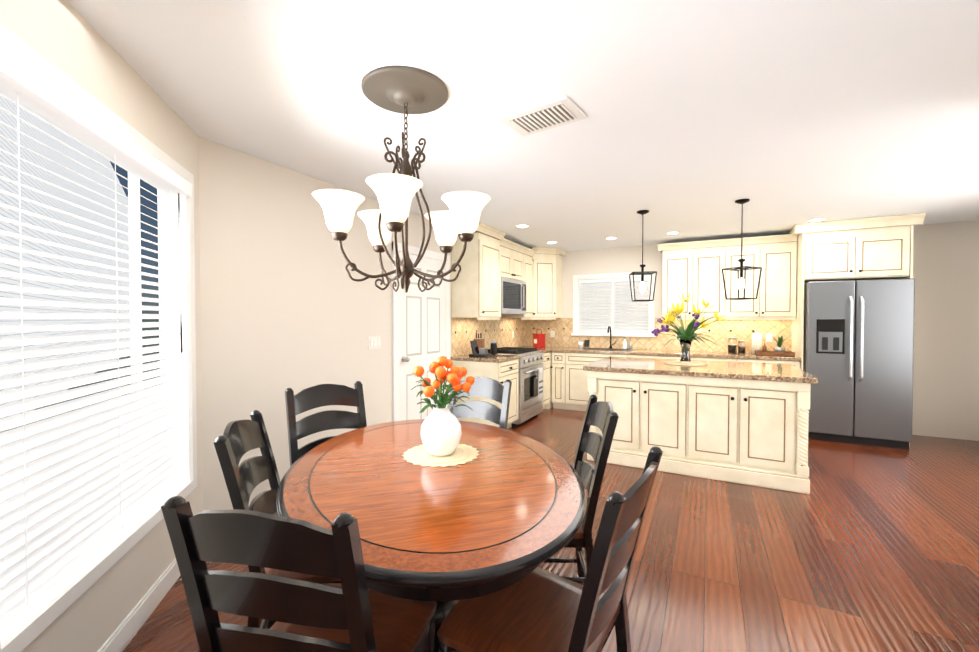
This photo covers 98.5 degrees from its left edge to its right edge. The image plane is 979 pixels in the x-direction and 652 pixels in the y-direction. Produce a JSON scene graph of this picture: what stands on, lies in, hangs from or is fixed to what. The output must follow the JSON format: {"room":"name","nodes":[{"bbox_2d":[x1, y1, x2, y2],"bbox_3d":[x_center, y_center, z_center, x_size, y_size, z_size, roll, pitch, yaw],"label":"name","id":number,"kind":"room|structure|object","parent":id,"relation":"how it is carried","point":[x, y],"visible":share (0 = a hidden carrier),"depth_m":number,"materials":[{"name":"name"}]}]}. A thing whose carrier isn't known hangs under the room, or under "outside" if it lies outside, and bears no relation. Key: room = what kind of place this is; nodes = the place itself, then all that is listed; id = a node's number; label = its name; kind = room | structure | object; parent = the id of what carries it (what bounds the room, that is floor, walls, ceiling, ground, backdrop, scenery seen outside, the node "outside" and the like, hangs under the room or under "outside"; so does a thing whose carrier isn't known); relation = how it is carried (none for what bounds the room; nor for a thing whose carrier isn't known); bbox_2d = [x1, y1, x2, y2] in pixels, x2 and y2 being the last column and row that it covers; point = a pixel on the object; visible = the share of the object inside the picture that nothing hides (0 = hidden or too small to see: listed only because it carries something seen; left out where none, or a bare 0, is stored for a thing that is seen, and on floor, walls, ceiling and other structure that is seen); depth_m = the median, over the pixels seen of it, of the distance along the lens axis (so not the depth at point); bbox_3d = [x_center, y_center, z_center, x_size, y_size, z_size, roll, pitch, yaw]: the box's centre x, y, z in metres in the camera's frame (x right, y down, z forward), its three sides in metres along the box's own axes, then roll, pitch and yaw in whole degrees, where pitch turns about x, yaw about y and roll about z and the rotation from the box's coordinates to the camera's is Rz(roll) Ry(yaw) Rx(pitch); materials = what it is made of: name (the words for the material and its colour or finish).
{"room":"kitchen","nodes":[
{"label":"kitchen","id":0,"kind":"room"},
{"bbox_2d":[0,0,202,651],"bbox_3d":[-1.353,0.120,0.862,0.120,2.460,3.770,0,1,-15],"label":"wall","id":1,"kind":"structure","parent":0,"point":[67,38],"depth_m":1.69,"materials":[{"name":"beige paint"}]},
{"bbox_2d":[0,23,196,651],"bbox_3d":[-1.580,0.045,1.742,0.140,1.790,1.380,0,1,-15],"label":"window","id":2,"kind":"structure","parent":1,"relation":"in","point":[26,627],"depth_m":2.01,"materials":[{"name":"white"}]},
{"bbox_2d":[0,45,191,630],"bbox_3d":[-1.550,0.040,1.750,0.102,1.646,1.260,0,1,-15],"label":"window blind","id":3,"kind":"object","parent":2,"relation":"attached to","point":[78,486],"visible":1,"depth_m":1.53,"materials":[{"name":"white plastic"}]},
{"bbox_2d":[97,558,180,651],"bbox_3d":[0.150,1.282,1.681,4.190,0.107,5.442,1,1,27],"label":"baseboard","id":4,"kind":"structure","parent":1,"relation":"attached to","point":[120,638],"depth_m":1.87,"materials":[{"name":"white"}]},
{"bbox_2d":[199,137,516,510],"bbox_3d":[-0.599,0.051,4.902,0.120,2.460,5.430,1,1,27],"label":"wall","id":5,"kind":"structure","parent":0,"point":[287,302],"depth_m":3.00,"materials":[{"name":"beige paint"}]},
{"bbox_2d":[368,336,380,349],"bbox_3d":[-1.054,0.153,3.876,0.013,0.120,0.165,1,1,27],"label":"switch plate","id":6,"kind":"object","parent":5,"relation":"attached to","point":[374,342],"visible":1,"depth_m":3.87,"materials":[{"name":"white plastic"}]},
{"bbox_2d":[392,242,449,421],"bbox_3d":[-0.676,0.232,4.523,0.093,2.110,1.000,1,1,27],"label":"pantry door","id":7,"kind":"structure","parent":5,"relation":"in","point":[420,328],"depth_m":4.42,"materials":[{"name":"white wood"}]},
{"bbox_2d":[452,222,502,316],"bbox_3d":[-0.152,-0.643,5.194,0.389,1.076,0.560,1,1,27],"label":"upper cabinet","id":8,"kind":"object","parent":5,"relation":"attached to","point":[476,292],"depth_m":4.98,"materials":[{"name":"beige wood"}]},
{"bbox_2d":[503,237,514,279],"bbox_3d":[0.070,-0.883,5.662,0.349,0.500,0.471,1,1,27],"label":"upper cabinet","id":9,"kind":"object","parent":5,"relation":"attached to","point":[508,246],"depth_m":5.65,"materials":[{"name":"beige wood"}]},
{"bbox_2d":[501,277,526,314],"bbox_3d":[0.201,-0.396,5.801,0.429,0.469,0.815,1,1,27],"label":"microwave","id":10,"kind":"object","parent":9,"relation":"attached to","point":[513,296],"visible":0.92,"depth_m":5.67,"materials":[{"name":"silver metal"}]},
{"bbox_2d":[503,246,534,316],"bbox_3d":[0.460,-0.635,6.376,0.390,1.020,0.430,1,1,27],"label":"upper cabinet","id":11,"kind":"object","parent":5,"relation":"attached to","point":[528,254],"depth_m":6.31,"materials":[{"name":"beige wood"}]},
{"bbox_2d":[515,245,522,280],"bbox_3d":[0.232,-0.888,5.976,0.349,0.500,0.471,1,1,27],"label":"upper cabinet","id":12,"kind":"object","parent":5,"relation":"attached to","point":[519,248],"depth_m":5.96,"materials":[{"name":"beige wood"}]},
{"bbox_2d":[531,247,562,316],"bbox_3d":[0.768,-0.669,6.727,0.614,1.076,0.671,1,1,27],"label":"upper cabinet","id":13,"kind":"object","parent":5,"relation":"attached to","point":[548,264],"depth_m":6.53,"materials":[{"name":"beige wood"}]},
{"bbox_2d":[67,0,978,250],"bbox_3d":[1.298,-1.167,2.431,6.100,0.060,8.400,1,1,27],"label":"ceiling","id":14,"kind":"structure","parent":0,"point":[783,116],"depth_m":2.12,"materials":[{"name":"white paint"}]},
{"bbox_2d":[312,66,490,292],"bbox_3d":[-0.385,-0.645,2.049,0.806,0.969,0.796,1,1,27],"label":"chandelier","id":15,"kind":"object","parent":14,"relation":"hanging from","point":[404,90],"visible":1,"depth_m":1.95,"materials":[{"name":"white glass"}]},
{"bbox_2d":[515,225,529,227],"bbox_3d":[0.389,-1.178,4.984,0.168,0.005,0.168,0,1,18],"label":"recessed light","id":16,"kind":"object","parent":14,"relation":"in","point":[517,226],"depth_m":5.00,"materials":[{"name":"white"}]},
{"bbox_2d":[499,96,586,136],"bbox_3d":[0.289,-1.125,2.289,0.400,0.017,0.260,1,1,35],"label":"ceiling vent","id":17,"kind":"object","parent":14,"relation":"in","point":[548,115],"visible":0.98,"depth_m":2.26,"materials":[{"name":"white metal"}]},
{"bbox_2d":[605,237,617,239],"bbox_3d":[1.656,-1.191,5.736,0.168,0.005,0.168,0,1,0],"label":"recessed light","id":18,"kind":"object","parent":14,"relation":"in","point":[609,238],"depth_m":5.74,"materials":[{"name":"white"}]},
{"bbox_2d":[629,210,656,301],"bbox_3d":[1.565,-0.711,4.305,0.235,0.914,0.234,0,1,10],"label":"pendant lantern","id":19,"kind":"object","parent":14,"relation":"hanging from","point":[642,273],"visible":1,"depth_m":4.30,"materials":[{"name":"black metal"}]},
{"bbox_2d":[666,232,679,234],"bbox_3d":[2.344,-1.185,5.391,0.168,0.005,0.168,0,1,18],"label":"recessed light","id":20,"kind":"object","parent":14,"relation":"in","point":[668,233],"depth_m":5.41,"materials":[{"name":"white"}]},
{"bbox_2d":[722,199,761,299],"bbox_3d":[2.337,-0.704,3.906,0.235,0.914,0.234,0,1,-25],"label":"pendant lantern","id":21,"kind":"object","parent":14,"relation":"hanging from","point":[741,283],"visible":1,"depth_m":3.90,"materials":[{"name":"black metal"}]},
{"bbox_2d":[807,218,825,221],"bbox_3d":[3.632,-1.173,4.681,0.168,0.005,0.168,0,1,18],"label":"recessed light","id":22,"kind":"object","parent":14,"relation":"in","point":[820,219],"depth_m":4.68,"materials":[{"name":"white"}]},
{"bbox_2d":[123,407,978,651],"bbox_3d":[1.298,1.352,2.474,6.100,0.060,8.400,1,1,27],"label":"floor","id":23,"kind":"structure","parent":0,"point":[864,548],"depth_m":2.39,"materials":[{"name":"brown wood"}]},
{"bbox_2d":[213,410,340,628],"bbox_3d":[-0.712,0.851,1.689,0.579,0.974,0.460,0,1,-15],"label":"chair","id":24,"kind":"object","parent":23,"relation":"on","point":[236,441],"visible":0.31,"depth_m":1.61,"materials":[{"name":"black paint"}]},
{"bbox_2d":[161,496,436,651],"bbox_3d":[-0.445,0.860,1.147,0.460,0.974,0.579,0,1,11],"label":"chair","id":25,"kind":"object","parent":23,"relation":"on","point":[351,612],"visible":0.98,"depth_m":0.91,"materials":[{"name":"black paint"}]},
{"bbox_2d":[285,381,366,466],"bbox_3d":[-0.822,0.840,2.351,0.460,0.974,0.579,-1,1,-41],"label":"chair","id":26,"kind":"object","parent":23,"relation":"on","point":[310,398],"visible":0.33,"depth_m":2.50,"materials":[{"name":"black paint"}]},
{"bbox_2d":[276,419,586,651],"bbox_3d":[-0.244,0.953,1.773,1.144,0.762,1.604,0,1,-17],"label":"oval dining table","id":27,"kind":"object","parent":23,"relation":"on","point":[505,508],"visible":0.85,"depth_m":1.37,"materials":[{"name":"brown wood"}]},
{"bbox_2d":[402,444,479,466],"bbox_3d":[-0.215,0.566,1.879,0.341,0.006,0.341,1,1,27],"label":"doily","id":28,"kind":"object","parent":27,"relation":"on","point":[422,456],"visible":0.69,"depth_m":1.82,"materials":[{"name":"beige fabric"}]},
{"bbox_2d":[411,356,474,455],"bbox_3d":[-0.210,0.350,1.875,0.293,0.430,0.286,1,1,27],"label":"vase","id":29,"kind":"object","parent":28,"relation":"on","point":[441,432],"visible":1,"depth_m":1.82,"materials":[{"name":"white ceramic"}]},
{"bbox_2d":[448,377,511,428],"bbox_3d":[-0.181,0.835,2.627,0.460,0.974,0.579,1,1,29],"label":"chair","id":30,"kind":"object","parent":23,"relation":"on","point":[493,389],"visible":0.19,"depth_m":2.80,"materials":[{"name":"black paint"}]},
{"bbox_2d":[452,361,518,428],"bbox_3d":[-0.048,0.841,5.159,0.629,0.870,0.584,1,1,27],"label":"base cabinet","id":31,"kind":"object","parent":23,"relation":"on","point":[505,370],"depth_m":4.92,"materials":[{"name":"beige wood"}]},
{"bbox_2d":[451,353,518,364],"bbox_3d":[-0.044,0.386,5.144,0.642,0.040,0.600,1,1,27],"label":"countertop","id":32,"kind":"structure","parent":31,"relation":"on","point":[499,357],"depth_m":4.95,"materials":[{"name":"brown stone"}]},
{"bbox_2d":[474,333,484,348],"bbox_3d":[-0.130,0.224,5.311,0.120,0.275,0.080,0,1,19],"label":"knife block","id":33,"kind":"object","parent":32,"relation":"on","point":[481,342],"visible":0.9,"depth_m":5.27,"materials":[{"name":"brown wood"}]},
{"bbox_2d":[469,340,491,356],"bbox_3d":[-0.106,0.271,5.096,0.220,0.189,0.200,1,1,27],"label":"dock","id":34,"kind":"object","parent":32,"relation":"on","point":[479,352],"visible":1,"depth_m":5.06,"materials":[{"name":"black plastic"}]},
{"bbox_2d":[490,343,496,354],"bbox_3d":[0.053,0.286,5.318,0.082,0.151,0.082,1,1,27],"label":"speaker","id":35,"kind":"object","parent":32,"relation":"on","point":[493,348],"visible":0.88,"depth_m":5.28},
{"bbox_2d":[488,347,545,426],"bbox_3d":[0.323,0.791,5.761,0.700,0.950,0.810,1,1,27],"label":"gas range","id":36,"kind":"object","parent":23,"relation":"on","point":[531,360],"visible":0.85,"depth_m":5.51,"materials":[{"name":"silver metal"}]},
{"bbox_2d":[536,367,542,398],"bbox_3d":[0.679,0.766,5.706,0.038,0.406,0.160,1,1,27],"label":"towel","id":37,"kind":"object","parent":36,"relation":"hanging from","point":[539,373],"visible":0.96,"depth_m":5.69,"materials":[{"name":"white fabric"}]},
{"bbox_2d":[519,353,554,408],"bbox_3d":[0.587,0.821,6.309,0.701,0.870,0.384,1,1,27],"label":"base cabinet","id":38,"kind":"object","parent":23,"relation":"on","point":[548,400],"depth_m":6.30,"materials":[{"name":"beige wood"}]},
{"bbox_2d":[437,446,662,651],"bbox_3d":[0.191,0.858,1.274,0.579,0.974,0.460,1,1,33],"label":"chair","id":39,"kind":"object","parent":23,"relation":"on","point":[537,609],"visible":0.96,"depth_m":1.20,"materials":[{"name":"black paint"}]},
{"bbox_2d":[551,349,570,409],"bbox_3d":[1.177,0.817,6.535,0.292,0.870,0.677,1,1,27],"label":"base cabinet","id":40,"kind":"object","parent":23,"relation":"on","point":[562,360],"depth_m":6.26,"materials":[{"name":"beige wood"}]},
{"bbox_2d":[515,345,558,352],"bbox_3d":[0.702,0.362,6.587,0.642,0.040,1.008,1,1,27],"label":"countertop","id":41,"kind":"structure","parent":40,"relation":"on","point":[547,349],"depth_m":6.67,"materials":[{"name":"brown stone"}]},
{"bbox_2d":[532,329,545,347],"bbox_3d":[0.783,0.192,6.662,0.143,0.294,0.182,-1,1,-28],"label":"canister","id":42,"kind":"object","parent":41,"relation":"on","point":[538,340],"visible":1,"depth_m":6.60,"materials":[{"name":"red ceramic"}]},
{"bbox_2d":[542,394,618,582],"bbox_3d":[0.282,0.845,2.008,0.579,0.974,0.460,0,1,2],"label":"chair","id":43,"kind":"object","parent":23,"relation":"on","point":[603,416],"visible":0.38,"depth_m":1.94,"materials":[{"name":"black paint"}]},
{"bbox_2d":[571,353,650,411],"bbox_3d":[1.753,0.822,6.264,1.218,0.870,0.630,1,1,27],"label":"base cabinet","id":44,"kind":"object","parent":23,"relation":"on","point":[579,377],"depth_m":6.13,"materials":[{"name":"beige wood"}]},
{"bbox_2d":[555,345,802,360],"bbox_3d":[2.427,0.373,5.900,3.055,0.040,0.643,1,1,27],"label":"countertop","id":45,"kind":"structure","parent":44,"relation":"on","point":[562,348],"depth_m":5.66,"materials":[{"name":"brown stone"}]},
{"bbox_2d":[578,341,584,347],"bbox_3d":[1.435,0.294,6.642,0.080,0.090,0.078,1,1,27],"label":"cup","id":46,"kind":"object","parent":45,"relation":"on","point":[580,344],"depth_m":6.61,"materials":[{"name":"white ceramic"}]},
{"bbox_2d":[584,340,589,346],"bbox_3d":[1.541,0.275,6.671,0.080,0.110,0.029,1,1,27],"label":"cup","id":47,"kind":"object","parent":45,"relation":"on","point":[586,343],"depth_m":6.66,"materials":[{"name":"black ceramic"}]},
{"bbox_2d":[583,348,631,350],"bbox_3d":[1.740,0.345,6.231,0.660,0.001,0.370,1,1,27],"label":"sink basin","id":48,"kind":"object","parent":45,"relation":"in","point":[607,349],"visible":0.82,"depth_m":6.19,"materials":[{"name":"silver metal"}]},
{"bbox_2d":[607,326,615,348],"bbox_3d":[1.842,0.171,6.356,0.119,0.347,0.224,1,1,27],"label":"sink faucet","id":49,"kind":"object","parent":45,"relation":"on","point":[610,346],"visible":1,"depth_m":6.42,"materials":[{"name":"brown metal"}]},
{"bbox_2d":[623,339,626,348],"bbox_3d":[2.039,0.251,6.350,0.058,0.186,0.058,0,1,-18],"label":"soap bottle","id":50,"kind":"object","parent":45,"relation":"on","point":[625,344],"depth_m":6.33,"materials":[{"name":"white plastic"}]},
{"bbox_2d":[628,339,631,348],"bbox_3d":[2.106,0.267,6.305,0.058,0.156,0.058,0,1,-18],"label":"soap bottle","id":51,"kind":"object","parent":45,"relation":"on","point":[629,344],"depth_m":6.28,"materials":[{"name":"white ceramic"}]},
{"bbox_2d":[728,337,738,352],"bbox_3d":[3.237,0.252,5.619,0.098,0.210,0.098,0,1,15],"label":"glass jar","id":52,"kind":"object","parent":45,"relation":"on","point":[732,344],"depth_m":5.58,"materials":[{"name":"white"}]},
{"bbox_2d":[739,340,744,352],"bbox_3d":[3.353,0.272,5.604,0.083,0.170,0.083,0,1,15],"label":"glass jar","id":53,"kind":"object","parent":45,"relation":"on","point":[741,342],"depth_m":5.57,"materials":[{"name":"white"}]},
{"bbox_2d":[752,333,761,352],"bbox_3d":[3.509,0.223,5.534,0.110,0.270,0.108,1,1,27],"label":"paper towel roll","id":54,"kind":"object","parent":45,"relation":"on","point":[756,341],"visible":0.83,"depth_m":5.49,"materials":[{"name":"beige paper"}]},
{"bbox_2d":[755,336,794,355],"bbox_3d":[3.547,0.238,5.249,0.390,0.250,0.230,1,1,27],"label":"tray","id":55,"kind":"object","parent":45,"relation":"on","point":[779,350],"visible":1,"depth_m":5.20,"materials":[{"name":"brown wood"}]},
{"bbox_2d":[587,372,698,476],"bbox_3d":[1.610,0.855,4.331,0.932,0.870,1.090,1,1,27],"label":"base cabinet","id":56,"kind":"object","parent":23,"relation":"on","point":[662,412],"depth_m":3.82,"materials":[{"name":"beige wood"}]},
{"bbox_2d":[651,357,680,358],"bbox_3d":[2.446,0.828,5.905,0.578,0.870,0.630,1,1,27],"label":"base cabinet","id":57,"kind":"object","parent":23,"relation":"on","point":[651,357],"depth_m":5.58,"materials":[{"name":"beige wood"}]},
{"bbox_2d":[690,357,742,361],"bbox_3d":[2.930,0.833,5.655,0.748,0.870,0.630,1,1,27],"label":"base cabinet","id":58,"kind":"object","parent":23,"relation":"on","point":[691,358],"depth_m":5.33,"materials":[{"name":"beige wood"}]},
{"bbox_2d":[695,376,810,493],"bbox_3d":[2.319,0.862,3.964,0.932,0.870,1.090,1,1,27],"label":"base cabinet","id":59,"kind":"object","parent":23,"relation":"on","point":[746,423],"depth_m":3.45,"materials":[{"name":"beige wood"}]},
{"bbox_2d":[583,356,817,383],"bbox_3d":[1.965,0.403,4.140,1.810,0.042,1.170,1,1,27],"label":"countertop","id":60,"kind":"structure","parent":59,"relation":"on","point":[715,370],"depth_m":3.81,"materials":[{"name":"brown stone"}]},
{"bbox_2d":[664,361,707,365],"bbox_3d":[1.966,0.375,4.229,0.399,0.008,0.399,1,1,27],"label":"placemat","id":61,"kind":"object","parent":60,"relation":"on","point":[685,364],"visible":0.85,"depth_m":4.18,"materials":[{"name":"beige fabric"}]},
{"bbox_2d":[651,292,726,362],"bbox_3d":[1.982,0.013,4.217,0.674,0.714,0.604,1,1,27],"label":"vase","id":62,"kind":"object","parent":61,"relation":"on","point":[687,335],"visible":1,"depth_m":4.20,"materials":[{"name":"clear"}]},
{"bbox_2d":[743,361,802,369],"bbox_3d":[3.468,0.837,5.377,0.699,0.870,0.630,1,1,27],"label":"base cabinet","id":63,"kind":"object","parent":23,"relation":"on","point":[799,364],"depth_m":4.98,"materials":[{"name":"beige wood"}]},
{"bbox_2d":[803,278,914,448],"bbox_3d":[4.147,0.391,4.876,0.890,1.780,0.868,1,1,27],"label":"fridge","id":64,"kind":"object","parent":23,"relation":"on","point":[858,353],"visible":0.88,"depth_m":4.53,"materials":[{"name":"silver metal"}]},
{"bbox_2d":[550,331,554,336],"bbox_3d":[1.039,0.130,6.962,0.070,0.110,0.004,1,1,27],"label":"outlet","id":65,"kind":"object","parent":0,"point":[552,333],"depth_m":6.96,"materials":[{"name":"white plastic"}]},
{"bbox_2d":[558,220,978,440],"bbox_3d":[3.161,0.033,5.947,5.840,2.460,0.120,1,1,27],"label":"wall","id":66,"kind":"structure","parent":0,"point":[946,339],"depth_m":4.84,"materials":[{"name":"beige paint"}]},
{"bbox_2d":[571,272,655,336],"bbox_3d":[1.915,-0.328,6.557,1.270,0.970,0.170,1,1,27],"label":"window","id":67,"kind":"structure","parent":66,"relation":"in","point":[576,298],"depth_m":6.57,"materials":[{"name":"white"}]},
{"bbox_2d":[579,277,648,332],"bbox_3d":[1.917,-0.313,6.562,1.060,0.836,0.056,1,1,27],"label":"window blind","id":68,"kind":"object","parent":67,"relation":"attached to","point":[600,292],"visible":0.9,"depth_m":6.55,"materials":[{"name":"white plastic"}]},
{"bbox_2d":[662,241,698,316],"bbox_3d":[2.680,-0.627,5.917,0.442,1.020,0.350,1,1,27],"label":"upper cabinet","id":69,"kind":"object","parent":66,"relation":"attached to","point":[680,267],"depth_m":5.75,"materials":[{"name":"beige wood"}]},
{"bbox_2d":[699,239,730,316],"bbox_3d":[2.993,-0.624,5.755,0.501,1.020,0.350,1,1,27],"label":"upper cabinet","id":70,"kind":"object","parent":66,"relation":"attached to","point":[712,261],"depth_m":5.57,"materials":[{"name":"beige wood"}]},
{"bbox_2d":[731,237,766,316],"bbox_3d":[3.333,-0.621,5.579,0.500,1.020,0.350,1,1,27],"label":"upper cabinet","id":71,"kind":"object","parent":66,"relation":"attached to","point":[754,255],"depth_m":5.38,"materials":[{"name":"beige wood"}]},
{"bbox_2d":[766,333,771,341],"bbox_3d":[3.704,0.154,5.584,0.070,0.110,0.004,1,1,27],"label":"outlet","id":72,"kind":"object","parent":66,"relation":"attached to","point":[768,336],"depth_m":5.58,"materials":[{"name":"white plastic"}]},
{"bbox_2d":[767,233,798,316],"bbox_3d":[3.646,-0.619,5.417,0.442,1.020,0.350,1,1,27],"label":"upper cabinet","id":73,"kind":"object","parent":66,"relation":"attached to","point":[782,258],"depth_m":5.22,"materials":[{"name":"beige wood"}]},
{"bbox_2d":[799,225,862,284],"bbox_3d":[4.022,-0.815,5.045,0.514,0.555,0.660,1,1,27],"label":"upper cabinet","id":74,"kind":"object","parent":66,"relation":"attached to","point":[824,254],"depth_m":4.76,"materials":[{"name":"beige wood"}]},
{"bbox_2d":[863,221,914,279],"bbox_3d":[4.374,-0.812,4.863,0.514,0.555,0.660,1,1,27],"label":"upper cabinet","id":75,"kind":"object","parent":66,"relation":"attached to","point":[875,248],"depth_m":4.54,"materials":[{"name":"beige wood"}]},
{"label":"outside","id":76,"kind":"structure","parent":0,"visible":0},
{"bbox_2d":[0,96,129,418],"bbox_3d":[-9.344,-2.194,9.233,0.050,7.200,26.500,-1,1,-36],"label":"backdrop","id":77,"kind":"structure","parent":76,"point":[7,132],"depth_m":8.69,"materials":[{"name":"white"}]},
{"bbox_2d":[582,281,646,330],"bbox_3d":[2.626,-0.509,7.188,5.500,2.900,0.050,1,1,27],"label":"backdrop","id":78,"kind":"structure","parent":76,"point":[615,309],"depth_m":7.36,"materials":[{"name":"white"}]}
]}

